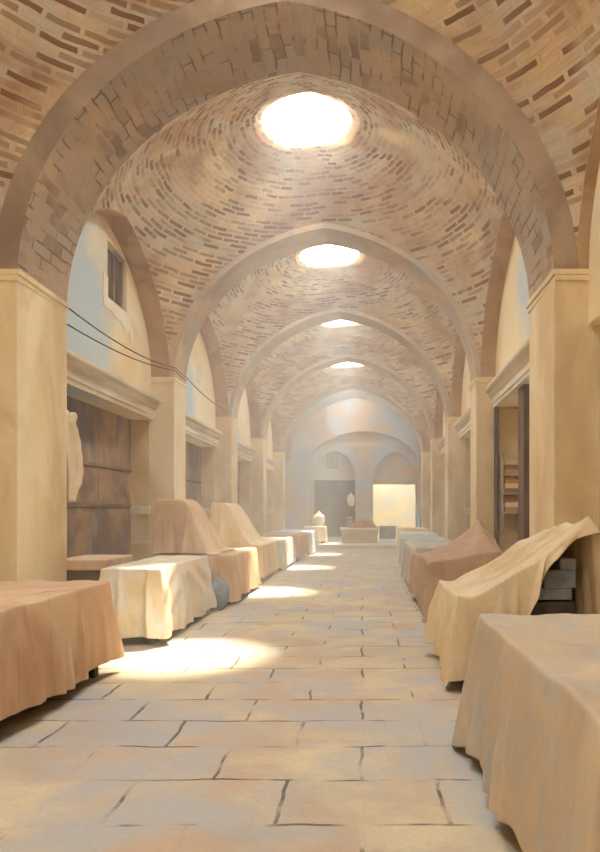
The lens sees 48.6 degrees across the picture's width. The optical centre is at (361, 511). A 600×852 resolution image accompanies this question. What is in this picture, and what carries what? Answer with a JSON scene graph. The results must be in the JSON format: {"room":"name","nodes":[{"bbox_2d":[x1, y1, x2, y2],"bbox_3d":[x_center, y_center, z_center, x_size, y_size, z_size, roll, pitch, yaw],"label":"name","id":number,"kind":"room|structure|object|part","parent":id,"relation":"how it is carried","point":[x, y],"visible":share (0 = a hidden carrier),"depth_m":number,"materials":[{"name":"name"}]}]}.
{"room":"covered market","nodes":[
{"label":"covered market","id":0,"kind":"room"},
{"bbox_2d":[67,208,290,560],"bbox_3d":[-4.749,-2.000,16.500,1.150,7.300,40.217,0,0,1],"label":"wall","id":1,"kind":"structure","parent":0,"point":[103,226],"depth_m":13.93,"materials":[{"name":"paint"}]},
{"bbox_2d":[67,410,83,502],"bbox_3d":[-4.291,-0.808,9.850,0.146,1.352,0.673,0,0,0],"label":"hanging cloth","id":2,"kind":"object","parent":1,"relation":"hanging from","point":[74,452],"visible":0.83,"depth_m":9.81,"materials":[{"name":"fabric"}]},
{"bbox_2d":[67,396,130,557],"bbox_3d":[-5.092,-0.180,11.850,0.075,3.660,5.101,0,0,1],"label":"door","id":3,"kind":"structure","parent":1,"relation":"in","point":[99,519],"depth_m":12.84,"materials":[{"name":"brown wood"}]},
{"bbox_3d":[-5.067,-0.515,11.865,0.025,0.830,5.031,0,0,1],"label":"rail","id":4,"kind":"part","parent":3,"relation":"part of","materials":[{"name":"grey wood"}]},
{"bbox_2d":[67,348,161,419],"bbox_3d":[-4.509,-2.250,11.850,0.240,0.480,5.103,0,0,1],"label":"trim","id":5,"kind":"structure","parent":1,"relation":"attached to","point":[84,375],"depth_m":11.69,"materials":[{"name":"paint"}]},
{"bbox_2d":[103,243,133,343],"bbox_3d":[-4.699,-4.150,12.535,0.197,1.600,1.510,0,0,0],"label":"window","id":6,"kind":"structure","parent":1,"relation":"in","point":[113,282],"depth_m":12.54,"materials":[{"name":"brown wood"}]},
{"bbox_3d":[-4.717,-4.425,12.475,0.070,1.050,0.951,0,0,1],"label":"frame","id":7,"kind":"part","parent":6,"relation":"part of","materials":[{"name":"brown wood"}]},
{"bbox_2d":[67,324,186,380],"bbox_3d":[-4.132,-2.870,12.320,0.054,0.459,6.001,0,0,1],"label":"cable","id":8,"kind":"object","parent":1,"relation":"attached to","point":[67,324],"visible":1,"depth_m":11.26,"materials":[{"name":"rubber"}]},
{"bbox_2d":[69,308,230,411],"bbox_3d":[-4.097,-3.000,14.860,0.054,0.320,11.082,0,0,1],"label":"cable","id":9,"kind":"object","parent":1,"relation":"attached to","point":[69,308],"visible":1,"depth_m":11.97,"materials":[{"name":"rubber"}]},
{"bbox_2d":[186,441,201,505],"bbox_3d":[-5.020,-0.180,17.850,0.075,3.660,5.101,0,0,1],"label":"door","id":10,"kind":"structure","parent":1,"relation":"in","point":[193,452],"depth_m":19.53,"materials":[{"name":"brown wood"}]},
{"bbox_3d":[-4.995,-0.515,17.865,0.025,0.830,5.031,0,0,1],"label":"rail","id":11,"kind":"part","parent":10,"relation":"part of","materials":[{"name":"wood"}]},
{"bbox_2d":[186,413,222,446],"bbox_3d":[-4.437,-2.250,17.850,0.240,0.480,5.103,0,0,1],"label":"trim","id":12,"kind":"structure","parent":1,"relation":"attached to","point":[196,428],"depth_m":18.24,"materials":[{"name":"paint"}]},
{"bbox_2d":[238,461,239,503],"bbox_3d":[-4.948,-0.180,23.850,0.075,3.660,5.101,0,0,1],"label":"door","id":13,"kind":"structure","parent":1,"relation":"in","point":[238,461],"depth_m":26.22,"materials":[{"name":"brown wood"}]},
{"bbox_2d":[238,441,256,461],"bbox_3d":[-4.365,-2.250,23.850,0.240,0.480,5.103,0,0,1],"label":"trim","id":14,"kind":"structure","parent":1,"relation":"attached to","point":[245,452],"depth_m":24.64,"materials":[{"name":"paint"}]},
{"bbox_2d":[267,457,277,470],"bbox_3d":[-4.293,-2.250,29.850,0.240,0.480,5.103,0,0,1],"label":"trim","id":15,"kind":"structure","parent":1,"relation":"attached to","point":[271,463],"depth_m":31.02,"materials":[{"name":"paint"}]},
{"bbox_2d":[0,549,522,851],"bbox_3d":[-0.500,1.800,12.600,14.000,0.300,33.200,0,0,0],"label":"floor","id":16,"kind":"structure","parent":0,"point":[311,711],"depth_m":4.75,"materials":[{"name":"stone"}]},
{"bbox_2d":[0,580,124,721],"bbox_3d":[-3.253,1.168,5.468,1.583,0.963,2.828,0,0,0],"label":"market stall","id":17,"kind":"object","parent":16,"relation":"on","point":[55,636],"visible":1,"depth_m":5.49,"materials":[{"name":"beige fabric"}]},
{"bbox_3d":[-2.710,1.590,6.610,0.100,0.120,0.100,0,0,0],"label":"leg","id":18,"kind":"part","parent":17,"relation":"part of","materials":[{"name":"brown wood"}]},
{"bbox_2d":[67,555,132,580],"bbox_3d":[-4.025,1.165,9.960,0.750,0.970,1.160,0,0,0],"label":"market stall","id":19,"kind":"object","parent":16,"relation":"on","point":[84,567],"visible":0.33,"depth_m":9.42,"materials":[{"name":"brown wood"}]},
{"bbox_3d":[-4.025,0.755,9.960,0.750,0.150,1.160,0,0,0],"label":"lid","id":20,"kind":"part","parent":19,"relation":"part of","materials":[{"name":"beige fabric"}]},
{"bbox_2d":[99,555,216,642],"bbox_3d":[-2.895,1.168,9.445,1.090,0.964,2.798,0,0,0],"label":"market stall","id":21,"kind":"object","parent":16,"relation":"on","point":[154,597],"visible":0.97,"depth_m":8.20,"materials":[{"name":"beige fabric"}]},
{"bbox_3d":[-2.640,1.590,8.340,0.100,0.120,0.100,0,0,0],"label":"leg","id":22,"kind":"part","parent":21,"relation":"part of","materials":[{"name":"brown wood"}]},
{"bbox_2d":[152,547,260,603],"bbox_3d":[-2.994,1.203,13.005,1.692,0.894,2.882,0,0,0],"label":"market stall","id":23,"kind":"object","parent":16,"relation":"on","point":[238,567],"visible":0.47,"depth_m":11.92,"materials":[{"name":"beige fabric"}]},
{"bbox_2d":[151,499,232,554],"bbox_3d":[-3.180,0.260,12.655,1.264,1.009,1.926,0,0,0],"label":"bundle","id":24,"kind":"object","parent":23,"relation":"on","point":[180,526],"visible":1,"depth_m":11.79,"materials":[{"name":"beige fabric"}]},
{"bbox_2d":[210,577,229,609],"bbox_3d":[-2.458,1.375,11.224,0.395,0.550,0.579,0,0,0],"label":"cloth sack","id":25,"kind":"object","parent":16,"relation":"on","point":[221,590],"visible":0.59,"depth_m":11.05,"materials":[{"name":"grey fabric"}]},
{"bbox_2d":[210,502,278,577],"bbox_3d":[-2.980,0.709,16.756,1.504,1.881,2.738,0,0,0],"label":"market stall","id":26,"kind":"object","parent":16,"relation":"on","point":[234,526],"visible":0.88,"depth_m":15.50,"materials":[{"name":"fabric"}]},
{"bbox_2d":[262,537,295,569],"bbox_3d":[-2.822,1.214,19.909,1.444,0.872,2.855,0,0,0],"label":"market stall","id":27,"kind":"object","parent":16,"relation":"on","point":[286,550],"visible":0.44,"depth_m":18.99,"materials":[{"name":"fabric"}]},
{"bbox_2d":[260,532,308,561],"bbox_3d":[-2.741,1.203,23.352,1.578,0.893,3.058,0,0,0],"label":"market stall","id":28,"kind":"object","parent":16,"relation":"on","point":[300,539],"visible":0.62,"depth_m":22.20,"materials":[{"name":"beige fabric"}]},
{"bbox_2d":[274,529,318,553],"bbox_3d":[-2.698,1.196,27.155,1.684,0.908,3.293,0,0,0],"label":"market stall","id":29,"kind":"object","parent":16,"relation":"on","point":[312,534],"visible":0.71,"depth_m":25.70,"materials":[{"name":"beige fabric"}]},
{"bbox_2d":[396,527,429,548],"bbox_3d":[2.069,1.144,26.877,1.230,1.012,3.222,0,0,0],"label":"market stall","id":30,"kind":"object","parent":16,"relation":"on","point":[399,528],"visible":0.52,"depth_m":25.90,"materials":[{"name":"fabric"}]},
{"bbox_2d":[397,531,437,557],"bbox_3d":[1.904,1.170,22.802,1.252,0.961,2.982,0,0,0],"label":"market stall","id":31,"kind":"object","parent":16,"relation":"on","point":[401,533],"visible":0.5,"depth_m":22.44,"materials":[{"name":"fabric"}]},
{"bbox_2d":[398,536,450,566],"bbox_3d":[1.766,1.180,18.759,1.374,0.940,3.092,0,0,0],"label":"market stall","id":32,"kind":"object","parent":16,"relation":"on","point":[403,539],"visible":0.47,"depth_m":18.62,"materials":[{"name":"grey fabric"}]},
{"bbox_2d":[401,541,451,583],"bbox_3d":[1.688,1.181,14.943,1.486,0.939,3.119,0,0,0],"label":"market stall","id":33,"kind":"object","parent":16,"relation":"on","point":[410,547],"visible":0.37,"depth_m":14.71,"materials":[{"name":"grey fabric"}]},
{"bbox_2d":[408,519,502,617],"bbox_3d":[1.546,0.886,11.339,1.300,1.528,3.134,0,0,0],"label":"market stall","id":34,"kind":"object","parent":16,"relation":"on","point":[475,548],"visible":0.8,"depth_m":10.12,"materials":[{"name":"brown fabric"}]},
{"bbox_2d":[423,516,599,686],"bbox_3d":[1.491,0.845,6.834,1.574,1.610,1.794,0,0,0],"label":"market stall","id":35,"kind":"object","parent":16,"relation":"on","point":[555,570],"visible":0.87,"depth_m":6.21,"materials":[{"name":"fabric"}]},
{"bbox_2d":[452,613,599,851],"bbox_3d":[1.648,1.165,3.344,2.046,0.969,2.702,0,0,0],"label":"market stall","id":36,"kind":"object","parent":16,"relation":"on","point":[529,708],"visible":1,"depth_m":3.08,"materials":[{"name":"beige fabric"}]},
{"bbox_2d":[91,72,504,376],"bbox_3d":[-0.834,-5.150,11.850,7.272,4.599,5.372,0,0,0],"label":"ceiling","id":37,"kind":"structure","parent":0,"point":[229,175],"depth_m":12.75,"materials":[{"name":"brick"}]},
{"bbox_2d":[0,0,599,266],"bbox_3d":[-0.956,-5.189,5.399,7.550,4.677,5.464,0,0,0],"label":"ceiling","id":38,"kind":"structure","parent":0,"point":[544,54],"depth_m":7.67,"materials":[{"name":"brick"}]},
{"bbox_2d":[209,248,456,416],"bbox_3d":[-0.720,-5.115,17.850,7.355,4.530,5.374,0,0,0],"label":"ceiling","id":39,"kind":"structure","parent":0,"point":[290,288],"depth_m":19.26,"materials":[{"name":"brick"}]},
{"bbox_2d":[252,320,436,431],"bbox_3d":[-0.606,-5.115,23.850,7.438,4.530,5.376,0,0,0],"label":"ceiling","id":40,"kind":"structure","parent":0,"point":[315,344],"depth_m":25.56,"materials":[{"name":"brick"}]},
{"bbox_2d":[277,362,424,442],"bbox_3d":[-0.492,-4.990,29.850,7.520,4.280,5.378,0,0,0],"label":"ceiling","id":41,"kind":"structure","parent":0,"point":[330,377],"depth_m":31.63,"materials":[{"name":"brick"}]},
{"bbox_2d":[285,398,420,528],"bbox_3d":[-0.300,-2.800,37.050,9.800,8.900,0.900,0,0,0],"label":"wall","id":42,"kind":"structure","parent":0,"point":[371,443],"depth_m":36.60,"materials":[{"name":"paint"}]},
{"bbox_2d":[326,453,337,468],"bbox_3d":[-1.675,-2.885,37.180,0.650,0.870,0.080,0,0,0],"label":"window","id":43,"kind":"structure","parent":42,"relation":"in","point":[331,458],"depth_m":37.17,"materials":[{"name":"grey wood"}]},
{"bbox_2d":[347,492,353,505],"bbox_3d":[-0.624,-0.755,36.733,0.396,0.850,0.265,0,0,0],"label":"hanging bag","id":44,"kind":"object","parent":42,"relation":"hanging from","point":[350,498],"visible":1,"depth_m":36.64,"materials":[{"name":"beige fabric"}]},
{"bbox_2d":[373,480,414,484],"bbox_3d":[1.810,-1.680,37.140,2.580,0.260,0.160,0,0,0],"label":"trim","id":45,"kind":"structure","parent":42,"relation":"attached to","point":[375,482],"depth_m":37.06,"materials":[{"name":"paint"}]},
{"bbox_2d":[290,389,419,459],"bbox_3d":[-0.401,-5.115,34.950,7.503,4.530,3.645,0,0,0],"label":"ceiling","id":46,"kind":"structure","parent":0,"point":[325,402],"depth_m":36.39,"materials":[{"name":"paint"}]},
{"bbox_2d":[318,536,396,548],"bbox_3d":[-0.500,1.710,37.600,14.000,0.480,16.800,0,0,0],"label":"floor","id":47,"kind":"structure","parent":0,"point":[333,542],"depth_m":29.85,"materials":[{"name":"stone"}]},
{"bbox_2d":[303,526,327,542],"bbox_3d":[-2.226,1.065,31.605,1.200,0.810,1.364,0,0,0],"label":"market stall","id":48,"kind":"object","parent":47,"relation":"on","point":[321,530],"visible":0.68,"depth_m":30.98,"materials":[{"name":"fabric"}]},
{"bbox_2d":[313,511,324,525],"bbox_3d":[-2.052,0.285,31.556,0.581,0.720,0.563,0,0,0],"label":"sack","id":49,"kind":"object","parent":48,"relation":"on","point":[318,519],"visible":1,"depth_m":31.36,"materials":[{"name":"beige fabric"}]},
{"bbox_2d":[345,517,352,526],"bbox_3d":[-0.680,0.880,35.900,0.540,1.180,0.540,0,0,0],"label":"jar","id":50,"kind":"object","parent":47,"relation":"on","point":[349,521],"visible":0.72,"depth_m":35.75,"materials":[{"name":"grey ceramic"}]},
{"bbox_2d":[340,518,379,542],"bbox_3d":[-0.100,0.873,31.450,1.880,1.193,1.100,0,0,0],"label":"market stall","id":51,"kind":"object","parent":47,"relation":"on","point":[364,530],"visible":1,"depth_m":30.98,"materials":[{"name":"brown wood"}]},
{"bbox_2d":[378,526,395,538],"bbox_3d":[1.400,1.120,36.550,0.960,0.700,0.760,0,0,0],"label":"crate","id":52,"kind":"object","parent":47,"relation":"on","point":[385,532],"visible":0.97,"depth_m":36.20,"materials":[{"name":"grey wood"}]},
{"bbox_2d":[314,480,414,536],"bbox_3d":[0.825,-0.950,39.150,7.550,5.200,3.300,0,0,0],"label":"wall","id":53,"kind":"structure","parent":0,"point":[330,496],"depth_m":39.40,"materials":[{"name":"beige paint"}]},
{"bbox_2d":[419,97,599,552],"bbox_3d":[3.432,-2.000,16.502,1.570,7.300,40.250,0,0,1],"label":"wall","id":54,"kind":"structure","parent":0,"point":[506,317],"depth_m":13.05,"materials":[{"name":"paint"}]},
{"bbox_2d":[0,0,598,581],"bbox_3d":[-0.908,-2.550,8.650,7.636,8.400,1.370,0,0,0],"label":"archway","id":55,"kind":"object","parent":54,"relation":"attached to","point":[198,51],"depth_m":8.26,"materials":[{"name":"brick"}]},
{"bbox_2d":[149,222,500,557],"bbox_3d":[-0.791,-2.550,14.850,7.715,8.400,0.970,0,0,0],"label":"archway","id":56,"kind":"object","parent":54,"relation":"attached to","point":[167,431],"depth_m":14.40,"materials":[{"name":"paint"}]},
{"bbox_2d":[214,308,464,540],"bbox_3d":[-0.677,-2.550,20.850,7.799,8.400,0.970,0,0,0],"label":"archway","id":57,"kind":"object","parent":54,"relation":"attached to","point":[226,451],"depth_m":20.40,"materials":[{"name":"paint"}]},
{"bbox_2d":[249,354,444,536],"bbox_3d":[-0.563,-2.550,26.850,7.883,8.400,0.970,0,0,0],"label":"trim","id":58,"kind":"structure","parent":54,"relation":"attached to","point":[258,466],"depth_m":26.40,"materials":[{"name":"paint"}]},
{"bbox_2d":[272,383,429,531],"bbox_3d":[-0.449,-2.550,32.850,7.967,8.400,0.970,0,0,0],"label":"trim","id":59,"kind":"structure","parent":54,"relation":"attached to","point":[278,475],"depth_m":32.40,"materials":[{"name":"paint"}]},
{"bbox_2d":[437,436,444,454],"bbox_3d":[3.038,-2.500,23.850,0.240,0.460,5.108,0,0,1],"label":"trim","id":60,"kind":"structure","parent":54,"relation":"attached to","point":[441,445],"depth_m":25.15,"materials":[{"name":"paint"}]},
{"bbox_2d":[454,405,470,438],"bbox_3d":[2.882,-2.500,17.850,0.240,0.460,5.108,0,0,1],"label":"trim","id":61,"kind":"structure","parent":54,"relation":"attached to","point":[462,425],"depth_m":18.65,"materials":[{"name":"paint"}]},
{"bbox_2d":[494,406,498,546],"bbox_3d":[2.905,-0.310,14.280,0.074,3.920,0.200,0,0,0],"label":"trim","id":62,"kind":"structure","parent":54,"relation":"attached to","point":[496,409],"depth_m":14.19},
{"bbox_2d":[484,337,528,407],"bbox_3d":[2.726,-2.500,11.850,0.240,0.460,5.108,0,0,1],"label":"trim","id":63,"kind":"structure","parent":54,"relation":"attached to","point":[515,372],"depth_m":12.07,"materials":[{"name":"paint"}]},
{"bbox_2d":[499,453,517,532],"bbox_3d":[3.185,-0.400,14.170,0.430,1.700,0.380,0,0,0],"label":"wall shelf","id":64,"kind":"object","parent":54,"relation":"attached to","point":[502,475],"visible":0.5,"depth_m":14.05,"materials":[{"name":"paint"}]},
{"bbox_2d":[504,507,517,511],"bbox_3d":[3.199,-0.056,14.170,0.310,0.100,0.300,0,0,0],"label":"folded cloth","id":65,"kind":"object","parent":64,"relation":"on","point":[506,509],"visible":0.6,"depth_m":14.02,"materials":[{"name":"brown fabric"}]},
{"bbox_2d":[504,502,517,506],"bbox_3d":[3.198,-0.157,14.170,0.310,0.100,0.300,0,0,0],"label":"folded cloth","id":66,"kind":"object","parent":65,"relation":"on","point":[506,504],"visible":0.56,"depth_m":14.02,"materials":[{"name":"beige fabric"}]},
{"bbox_2d":[504,498,517,501],"bbox_3d":[3.172,-0.258,14.170,0.310,0.100,0.300,0,0,0],"label":"folded cloth","id":67,"kind":"object","parent":66,"relation":"on","point":[505,499],"visible":0.64,"depth_m":14.02,"materials":[{"name":"brown fabric"}]},
{"bbox_2d":[504,469,517,473],"bbox_3d":[3.190,-0.856,14.170,0.310,0.100,0.300,0,0,0],"label":"folded cloth","id":68,"kind":"object","parent":64,"relation":"on","point":[506,471],"visible":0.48,"depth_m":14.02,"materials":[{"name":"orange fabric"}]},
{"bbox_2d":[504,465,517,468],"bbox_3d":[3.179,-0.957,14.170,0.310,0.100,0.300,0,0,0],"label":"folded cloth","id":69,"kind":"object","parent":68,"relation":"on","point":[505,466],"visible":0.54,"depth_m":14.02,"materials":[{"name":"brown fabric"}]},
{"bbox_2d":[504,460,517,464],"bbox_3d":[3.188,-1.058,14.170,0.310,0.100,0.300,0,0,0],"label":"folded cloth","id":70,"kind":"object","parent":69,"relation":"on","point":[506,462],"visible":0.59,"depth_m":14.02,"materials":[{"name":"fabric"}]},
{"bbox_2d":[504,488,517,492],"bbox_3d":[3.173,-0.456,14.170,0.310,0.100,0.300,0,0,0],"label":"folded cloth","id":71,"kind":"object","parent":64,"relation":"on","point":[506,490],"visible":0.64,"depth_m":14.02,"materials":[{"name":"brown fabric"}]},
{"bbox_2d":[504,483,517,487],"bbox_3d":[3.195,-0.557,14.170,0.310,0.100,0.300,0,0,0],"label":"folded cloth","id":72,"kind":"object","parent":71,"relation":"on","point":[506,485],"visible":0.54,"depth_m":14.02,"materials":[{"name":"beige fabric"}]},
{"bbox_2d":[504,479,517,483],"bbox_3d":[3.192,-0.658,14.170,0.310,0.100,0.300,0,0,0],"label":"folded cloth","id":73,"kind":"object","parent":72,"relation":"on","point":[505,480],"visible":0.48,"depth_m":14.02,"materials":[{"name":"orange fabric"}]},
{"bbox_2d":[518,384,528,540],"bbox_3d":[2.958,-0.310,11.925,0.191,3.920,0.450,0,0,0],"label":"trim","id":74,"kind":"structure","parent":54,"relation":"attached to","point":[523,391],"depth_m":11.71,"materials":[{"name":"brown wood"}]}
]}

